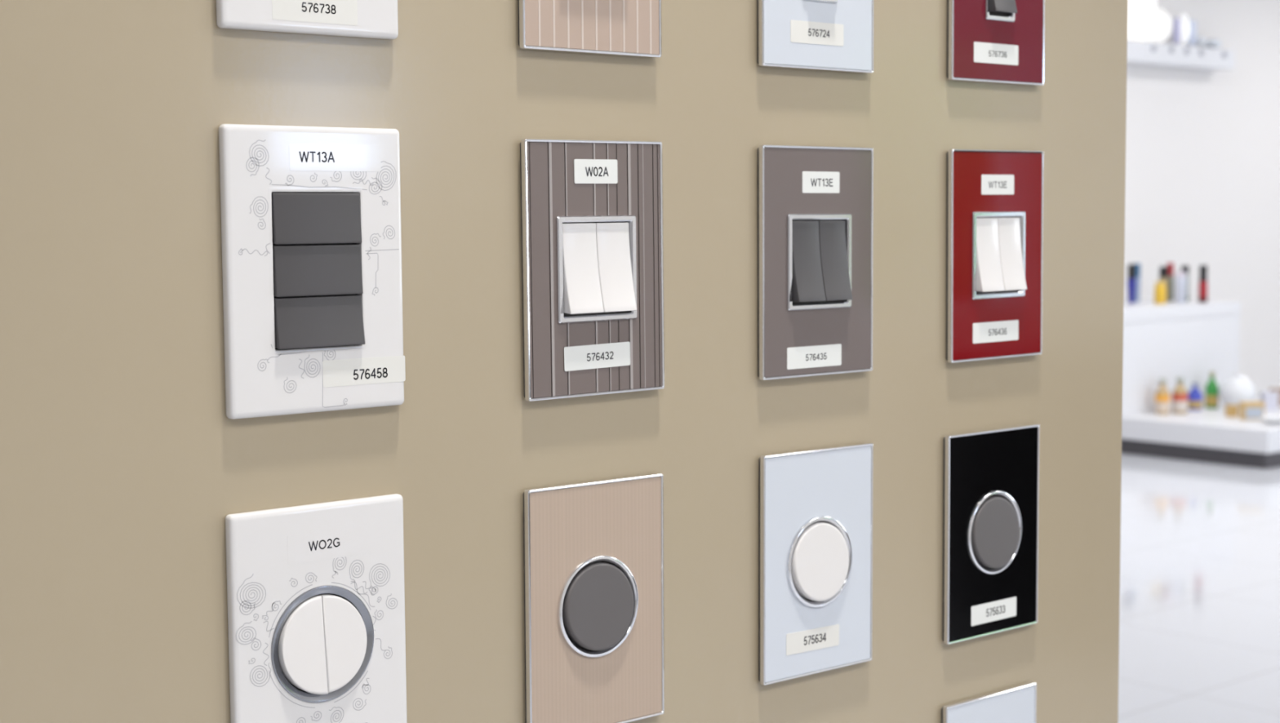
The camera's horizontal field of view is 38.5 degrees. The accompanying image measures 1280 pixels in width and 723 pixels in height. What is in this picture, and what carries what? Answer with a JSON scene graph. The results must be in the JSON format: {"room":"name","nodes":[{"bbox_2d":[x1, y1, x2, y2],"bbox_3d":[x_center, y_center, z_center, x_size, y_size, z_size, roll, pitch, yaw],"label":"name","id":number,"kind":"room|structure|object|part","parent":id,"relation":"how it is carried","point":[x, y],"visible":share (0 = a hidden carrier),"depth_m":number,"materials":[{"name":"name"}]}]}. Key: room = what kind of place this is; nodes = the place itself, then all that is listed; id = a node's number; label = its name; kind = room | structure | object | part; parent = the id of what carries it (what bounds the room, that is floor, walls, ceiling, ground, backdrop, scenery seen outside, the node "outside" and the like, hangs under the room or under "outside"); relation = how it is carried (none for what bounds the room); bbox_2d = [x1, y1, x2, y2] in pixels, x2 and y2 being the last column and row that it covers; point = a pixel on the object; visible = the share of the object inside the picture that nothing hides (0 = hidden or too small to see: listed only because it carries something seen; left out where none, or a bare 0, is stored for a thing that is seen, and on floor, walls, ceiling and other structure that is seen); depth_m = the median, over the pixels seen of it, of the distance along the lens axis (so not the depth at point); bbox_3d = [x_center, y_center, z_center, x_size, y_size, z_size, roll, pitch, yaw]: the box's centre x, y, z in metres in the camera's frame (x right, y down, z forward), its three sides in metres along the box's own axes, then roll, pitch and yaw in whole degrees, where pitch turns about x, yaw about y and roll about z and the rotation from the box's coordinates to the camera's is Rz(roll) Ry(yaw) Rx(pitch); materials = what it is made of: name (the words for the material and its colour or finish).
{"room":"electrical showroom","nodes":[
{"label":"electrical showroom","id":0,"kind":"room"},
{"bbox_2d":[1118,453,1279,722],"bbox_3d":[2.997,1.103,4.528,19.900,0.120,11.900,-4,6,-40],"label":"floor","id":1,"kind":"structure","parent":0,"point":[1199,609],"depth_m":6.84,"materials":[{"name":"tile"}]},
{"bbox_2d":[0,0,1128,722],"bbox_3d":[-0.423,0.154,0.564,1.879,2.450,0.039,-4,6,-40],"label":"display board","id":2,"kind":"object","parent":1,"relation":"on","point":[123,464],"visible":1,"depth_m":0.83,"materials":[{"name":"beige paint"}]},
{"bbox_2d":[216,0,398,39],"bbox_3d":[-0.136,-0.195,0.754,0.084,0.120,0.006,-4,6,-40],"label":"switch plate","id":3,"kind":"object","parent":2,"relation":"attached to","point":[365,19],"visible":1,"depth_m":0.76,"materials":[{"name":"white plastic"}]},
{"bbox_2d":[218,124,405,419],"bbox_3d":[-0.135,-0.038,0.766,0.084,0.120,0.008,-4,6,-40],"label":"switch plate","id":4,"kind":"object","parent":2,"relation":"attached to","point":[311,238],"visible":1,"depth_m":0.76,"materials":[{"name":"white plastic"}]},
{"bbox_2d":[225,493,407,722],"bbox_3d":[-0.135,0.120,0.777,0.084,0.120,0.009,-4,6,-40],"label":"switch plate","id":5,"kind":"object","parent":2,"relation":"attached to","point":[316,592],"visible":1,"depth_m":0.77,"materials":[{"name":"white plastic"}]},
{"bbox_2d":[517,0,661,57],"bbox_3d":[-0.021,-0.204,0.850,0.083,0.120,0.010,-4,6,-40],"label":"switch plate","id":6,"kind":"object","parent":2,"relation":"attached to","point":[625,28],"visible":1,"depth_m":0.85,"materials":[{"name":"beige plastic"}]},
{"bbox_2d":[520,138,664,401],"bbox_3d":[-0.020,-0.044,0.863,0.083,0.120,0.010,-5,6,-40],"label":"switch plate","id":7,"kind":"object","parent":2,"relation":"attached to","point":[592,211],"visible":1,"depth_m":0.86,"materials":[{"name":"grey plastic"}]},
{"bbox_3d":[-0.021,-0.044,0.864,0.048,0.050,0.006,-5,6,-40],"label":"chrome frame","id":8,"kind":"part","parent":7,"relation":"part of","materials":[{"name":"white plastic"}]},
{"bbox_2d":[523,473,664,722],"bbox_3d":[-0.020,0.117,0.875,0.083,0.120,0.008,-4,6,-40],"label":"switch plate","id":9,"kind":"object","parent":2,"relation":"attached to","point":[593,551],"visible":1,"depth_m":0.87,"materials":[{"name":"beige plastic"}]},
{"bbox_2d":[757,144,873,380],"bbox_3d":[0.094,-0.052,0.960,0.083,0.120,0.010,-4,6,-40],"label":"switch plate","id":10,"kind":"object","parent":2,"relation":"attached to","point":[815,203],"visible":1,"depth_m":0.96,"materials":[{"name":"grey plastic"}]},
{"bbox_3d":[0.093,-0.052,0.961,0.048,0.050,0.006,-4,6,-40],"label":"chrome frame","id":11,"kind":"part","parent":10,"relation":"part of","materials":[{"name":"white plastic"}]},
{"bbox_2d":[756,0,874,73],"bbox_3d":[0.093,-0.211,0.947,0.083,0.120,0.010,-4,6,-40],"label":"switch plate","id":12,"kind":"object","parent":2,"relation":"attached to","point":[827,35],"visible":1,"depth_m":0.95,"materials":[{"name":"white plastic"}]},
{"bbox_3d":[0.092,-0.212,0.949,0.026,0.050,0.006,-4,6,-40],"label":"chrome frame","id":13,"kind":"part","parent":12,"relation":"part of","materials":[{"name":"white metal"}]},
{"bbox_2d":[758,443,873,685],"bbox_3d":[0.095,0.106,0.973,0.083,0.120,0.008,-4,6,-40],"label":"switch plate","id":14,"kind":"object","parent":2,"relation":"attached to","point":[815,505],"visible":1,"depth_m":0.97,"materials":[{"name":"white plastic"}]},
{"bbox_2d":[941,682,1036,722],"bbox_3d":[0.207,0.255,1.080,0.083,0.120,0.008,-4,6,-40],"label":"switch plate","id":15,"kind":"object","parent":2,"relation":"attached to","point":[1016,704],"visible":1,"depth_m":1.08,"materials":[{"name":"white plastic"}]},
{"bbox_2d":[942,424,1039,644],"bbox_3d":[0.206,0.100,1.068,0.083,0.120,0.008,-4,6,-40],"label":"switch plate","id":16,"kind":"object","parent":2,"relation":"attached to","point":[991,477],"visible":1,"depth_m":1.06,"materials":[{"name":"black plastic"}]},
{"bbox_2d":[946,149,1044,363],"bbox_3d":[0.207,-0.061,1.056,0.083,0.120,0.010,-5,6,-40],"label":"switch plate","id":17,"kind":"object","parent":2,"relation":"attached to","point":[994,198],"visible":1,"depth_m":1.05,"materials":[{"name":"red plastic"}]},
{"bbox_3d":[0.205,-0.061,1.057,0.048,0.050,0.006,-5,6,-40],"label":"chrome frame","id":18,"kind":"part","parent":17,"relation":"part of","materials":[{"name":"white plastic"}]},
{"bbox_2d":[946,0,1044,85],"bbox_3d":[0.205,-0.219,1.043,0.083,0.120,0.010,-4,6,-40],"label":"switch plate","id":19,"kind":"object","parent":2,"relation":"attached to","point":[988,41],"visible":1,"depth_m":1.04,"materials":[{"name":"red plastic"}]},
{"bbox_3d":[0.204,-0.219,1.044,0.026,0.050,0.006,-4,6,-40],"label":"chrome frame","id":20,"kind":"part","parent":19,"relation":"part of","materials":[{"name":"white metal"}]},
{"bbox_2d":[1122,297,1240,416],"bbox_3d":[3.046,0.059,11.528,1.310,0.850,0.818,-4,6,-40],"label":"display stand","id":21,"kind":"object","parent":1,"relation":"on","point":[1191,340],"depth_m":11.18,"materials":[{"name":"grey"}]},
{"bbox_2d":[1126,264,1136,303],"bbox_3d":[3.090,-0.489,11.519,0.058,0.245,0.058,-4,6,-40],"label":"spray can","id":22,"kind":"object","parent":21,"relation":"on","point":[1131,268],"visible":1,"depth_m":11.50,"materials":[{"name":"blue paint"}]},
{"bbox_2d":[1133,263,1140,302],"bbox_3d":[3.165,-0.503,11.688,0.055,0.245,0.055,-4,6,-40],"label":"spray can","id":23,"kind":"object","parent":21,"relation":"on","point":[1138,265],"visible":0.63,"depth_m":11.66,"materials":[{"name":"blue paint"}]},
{"bbox_2d":[1153,281,1166,303],"bbox_3d":[3.249,-0.430,11.449,0.074,0.135,0.074,-4,6,-40],"label":"spray can","id":24,"kind":"object","parent":21,"relation":"on","point":[1160,289],"visible":1,"depth_m":11.42,"materials":[{"name":"orange paint"}]},
{"bbox_2d":[1158,266,1168,302],"bbox_3d":[3.335,-0.494,11.676,0.062,0.225,0.062,-4,6,-40],"label":"spray can","id":25,"kind":"object","parent":21,"relation":"on","point":[1163,270],"visible":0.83,"depth_m":11.65,"materials":[{"name":"beige paint"}]},
{"bbox_2d":[1166,262,1173,301],"bbox_3d":[3.401,-0.510,11.757,0.050,0.245,0.050,-4,6,-40],"label":"spray can","id":26,"kind":"object","parent":21,"relation":"on","point":[1171,265],"visible":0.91,"depth_m":11.73,"materials":[{"name":"grey paint"}]},
{"bbox_2d":[1174,271,1186,302],"bbox_3d":[3.410,-0.470,11.557,0.066,0.195,0.066,-4,6,-40],"label":"spray can","id":27,"kind":"object","parent":21,"relation":"on","point":[1180,279],"visible":1,"depth_m":11.53,"materials":[{"name":"blue paint"}]},
{"bbox_2d":[1123,297,1240,323],"bbox_3d":[3.043,-0.324,11.498,1.310,0.080,0.818,-4,6,-40],"label":"countertop","id":28,"kind":"structure","parent":21,"relation":"on","point":[1144,310],"depth_m":11.24,"materials":[{"name":"white laminate"}]},
{"bbox_2d":[1181,265,1189,301],"bbox_3d":[3.487,-0.500,11.726,0.057,0.228,0.057,-4,6,-40],"label":"spray can","id":29,"kind":"object","parent":21,"relation":"on","point":[1185,268],"visible":0.56,"depth_m":11.70,"materials":[{"name":"grey paint"}]},
{"bbox_2d":[1198,265,1208,302],"bbox_3d":[3.547,-0.489,11.541,0.057,0.235,0.057,-4,6,-40],"label":"spray can","id":30,"kind":"object","parent":21,"relation":"on","point":[1202,284],"visible":1,"depth_m":11.52,"materials":[{"name":"red paint"}]},
{"bbox_2d":[1121,399,1279,469],"bbox_3d":[4.079,0.392,11.248,2.480,0.217,0.977,-4,6,-40],"label":"display platform","id":31,"kind":"object","parent":1,"relation":"on","point":[1206,435],"visible":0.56,"depth_m":10.46,"materials":[{"name":"grey"}]},
{"bbox_2d":[1155,378,1169,414],"bbox_3d":[3.121,0.208,10.944,0.087,0.212,0.087,-4,6,-40],"label":"glass bottle","id":32,"kind":"object","parent":31,"relation":"on","point":[1162,394],"visible":1,"depth_m":10.91,"materials":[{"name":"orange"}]},
{"bbox_2d":[1171,377,1187,413],"bbox_3d":[3.233,0.203,10.973,0.093,0.215,0.093,-4,6,-40],"label":"glass bottle","id":33,"kind":"object","parent":31,"relation":"on","point":[1180,393],"visible":1,"depth_m":10.94,"materials":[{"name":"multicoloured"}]},
{"bbox_2d":[1187,382,1202,410],"bbox_3d":[3.379,0.212,11.158,0.087,0.165,0.087,-4,6,-40],"label":"glass bottle","id":34,"kind":"object","parent":31,"relation":"on","point":[1194,396],"visible":0.93,"depth_m":11.13,"materials":[{"name":"blue glass"}]},
{"bbox_2d":[1204,371,1218,408],"bbox_3d":[3.512,0.174,11.254,0.079,0.225,0.079,-4,6,-40],"label":"glass bottle","id":35,"kind":"object","parent":31,"relation":"on","point":[1211,391],"visible":1,"depth_m":11.23,"materials":[{"name":"green glass"}]},
{"bbox_2d":[1224,404,1238,417],"bbox_3d":[3.481,0.290,10.783,0.066,0.069,0.054,-1,5,-2],"label":"gift box","id":36,"kind":"object","parent":31,"relation":"on","point":[1231,411],"visible":1,"depth_m":10.76,"materials":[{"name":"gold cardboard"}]},
{"bbox_3d":[3.480,0.263,10.781,0.066,0.015,0.054,-1,5,-2],"label":"box lid","id":37,"kind":"part","parent":36,"relation":"part of","materials":[{"name":"beige cardboard"}]},
{"bbox_2d":[1218,371,1257,409],"bbox_3d":[3.644,0.176,11.172,0.224,0.232,0.224,-4,6,-40],"label":"jar","id":38,"kind":"object","parent":31,"relation":"on","point":[1235,389],"visible":0.84,"depth_m":11.10,"materials":[{"name":"white ceramic"}]},
{"bbox_3d":[3.644,0.070,11.164,0.044,0.020,0.044,-4,6,-40],"label":"jar knob","id":39,"kind":"part","parent":38,"relation":"part of","materials":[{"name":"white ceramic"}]},
{"bbox_2d":[1239,401,1265,420],"bbox_3d":[3.550,0.285,10.630,0.129,0.101,0.076,-1,5,-2],"label":"gift box","id":40,"kind":"object","parent":31,"relation":"on","point":[1248,411],"visible":0.94,"depth_m":10.59,"materials":[{"name":"beige cardboard"}]},
{"bbox_3d":[3.550,0.245,10.628,0.129,0.021,0.074,-1,5,-2],"label":"box lid","id":41,"kind":"part","parent":40,"relation":"part of","materials":[{"name":"beige cardboard"}]},
{"bbox_3d":[3.552,0.297,10.595,0.101,0.063,0.004,-1,5,-2],"label":"panel","id":42,"kind":"part","parent":40,"relation":"part of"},
{"bbox_2d":[1260,391,1279,410],"bbox_3d":[3.824,0.240,11.132,0.089,0.108,0.074,-1,5,-2],"label":"carton","id":43,"kind":"object","parent":31,"relation":"on","point":[1270,398],"visible":0.94,"depth_m":11.10,"materials":[{"name":"white cardboard"}]},
{"bbox_3d":[3.823,0.197,11.129,0.089,0.022,0.074,-1,5,-2],"label":"box lid","id":44,"kind":"part","parent":43,"relation":"part of","materials":[{"name":"white cardboard"}]},
{"bbox_2d":[1260,416,1279,424],"bbox_3d":[3.603,0.336,10.410,0.156,0.034,0.156,-4,6,-40],"label":"dish","id":45,"kind":"object","parent":31,"relation":"on","point":[1268,420],"visible":1,"depth_m":10.38,"materials":[{"name":"white ceramic"}]},
{"bbox_2d":[1269,387,1279,406],"bbox_3d":[3.990,0.220,11.392,0.124,0.103,0.104,-1,5,-2],"label":"carton","id":46,"kind":"object","parent":31,"relation":"on","point":[1273,389],"visible":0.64,"depth_m":11.34,"materials":[{"name":"beige cardboard"}]},
{"bbox_3d":[3.989,0.179,11.388,0.124,0.021,0.104,-1,5,-2],"label":"box lid","id":47,"kind":"part","parent":46,"relation":"part of","materials":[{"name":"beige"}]},
{"bbox_2d":[1124,0,1279,399],"bbox_3d":[-0.814,-0.926,8.830,19.900,3.300,0.200,-4,6,-40],"label":"wall","id":48,"kind":"structure","parent":0,"point":[1202,185],"depth_m":12.84,"materials":[{"name":"white paint"}]},
{"bbox_2d":[1127,40,1235,71],"bbox_3d":[3.517,-2.040,12.212,1.390,0.130,0.171,-4,6,-40],"label":"wall shelf","id":49,"kind":"object","parent":48,"relation":"attached to","point":[1144,53],"visible":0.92,"depth_m":12.19,"materials":[{"name":"white laminate"}]},
{"bbox_2d":[1127,0,1142,40],"bbox_3d":[3.183,-2.360,11.904,0.150,0.562,0.150,-4,6,-40],"label":"lamp","id":50,"kind":"object","parent":49,"relation":"on","point":[1134,6],"visible":0.55,"depth_m":11.85,"materials":[{"name":"white"}]},
{"bbox_2d":[1136,0,1156,42],"bbox_3d":[3.324,-2.345,12.025,0.124,0.512,0.124,-4,6,-40],"label":"lamp","id":51,"kind":"object","parent":49,"relation":"on","point":[1148,28],"visible":0.77,"depth_m":11.98,"materials":[{"name":"white"}]},
{"bbox_2d":[1151,44,1156,51],"bbox_3d":[3.358,-2.047,11.970,0.048,0.048,0.012,-4,6,-40],"label":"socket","id":52,"kind":"object","parent":49,"relation":"attached to","point":[1153,47],"depth_m":11.96,"materials":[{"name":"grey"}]},
{"bbox_2d":[1155,8,1171,43],"bbox_3d":[3.443,-2.217,12.136,0.150,0.237,0.150,-4,6,-40],"label":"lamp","id":53,"kind":"object","parent":49,"relation":"on","point":[1163,21],"visible":0.71,"depth_m":12.08,"materials":[{"name":"white"}]},
{"bbox_2d":[1168,46,1174,53],"bbox_3d":[3.514,-2.059,12.103,0.048,0.048,0.012,-4,6,-40],"label":"socket","id":54,"kind":"object","parent":49,"relation":"attached to","point":[1171,49],"depth_m":12.09,"materials":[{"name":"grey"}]},
{"bbox_2d":[1173,17,1181,44],"bbox_3d":[3.591,-2.204,12.264,0.060,0.187,0.060,-4,6,-40],"label":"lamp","id":55,"kind":"object","parent":49,"relation":"on","point":[1176,22],"visible":0.88,"depth_m":12.25,"materials":[{"name":"white"}]},
{"bbox_2d":[1179,13,1190,45],"bbox_3d":[3.652,-2.228,12.315,0.084,0.227,0.084,-4,6,-40],"label":"lamp","id":56,"kind":"object","parent":49,"relation":"on","point":[1184,22],"visible":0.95,"depth_m":12.28,"materials":[{"name":"white"}]},
{"bbox_2d":[1184,47,1189,54],"bbox_3d":[3.648,-2.069,12.217,0.048,0.048,0.012,-4,6,-40],"label":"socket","id":57,"kind":"object","parent":49,"relation":"attached to","point":[1186,49],"depth_m":12.21,"materials":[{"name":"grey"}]},
{"bbox_2d":[1186,20,1196,46],"bbox_3d":[3.728,-2.211,12.381,0.060,0.182,0.060,-4,6,-40],"label":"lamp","id":58,"kind":"object","parent":49,"relation":"on","point":[1192,41],"visible":0.84,"depth_m":12.36,"materials":[{"name":"white"}]},
{"bbox_2d":[1195,35,1207,47],"bbox_3d":[3.805,-2.170,12.450,0.090,0.087,0.090,-4,6,-40],"label":"lamp","id":59,"kind":"object","parent":49,"relation":"on","point":[1202,41],"visible":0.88,"depth_m":12.42,"materials":[{"name":"white"}]},
{"bbox_2d":[1199,48,1204,56],"bbox_3d":[3.778,-2.079,12.328,0.048,0.048,0.012,-4,6,-40],"label":"socket","id":60,"kind":"object","parent":49,"relation":"attached to","point":[1201,51],"depth_m":12.32,"materials":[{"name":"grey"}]},
{"bbox_2d":[1203,39,1221,48],"bbox_3d":[3.919,-2.168,12.547,0.120,0.067,0.120,-4,6,-40],"label":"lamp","id":61,"kind":"object","parent":49,"relation":"on","point":[1211,43],"visible":0.77,"depth_m":12.50,"materials":[{"name":"white"}]},
{"bbox_2d":[1222,51,1226,57],"bbox_3d":[3.992,-2.095,12.510,0.048,0.048,0.012,-4,6,-40],"label":"socket","id":62,"kind":"object","parent":49,"relation":"attached to","point":[1224,53],"depth_m":12.50,"materials":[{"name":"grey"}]}
]}

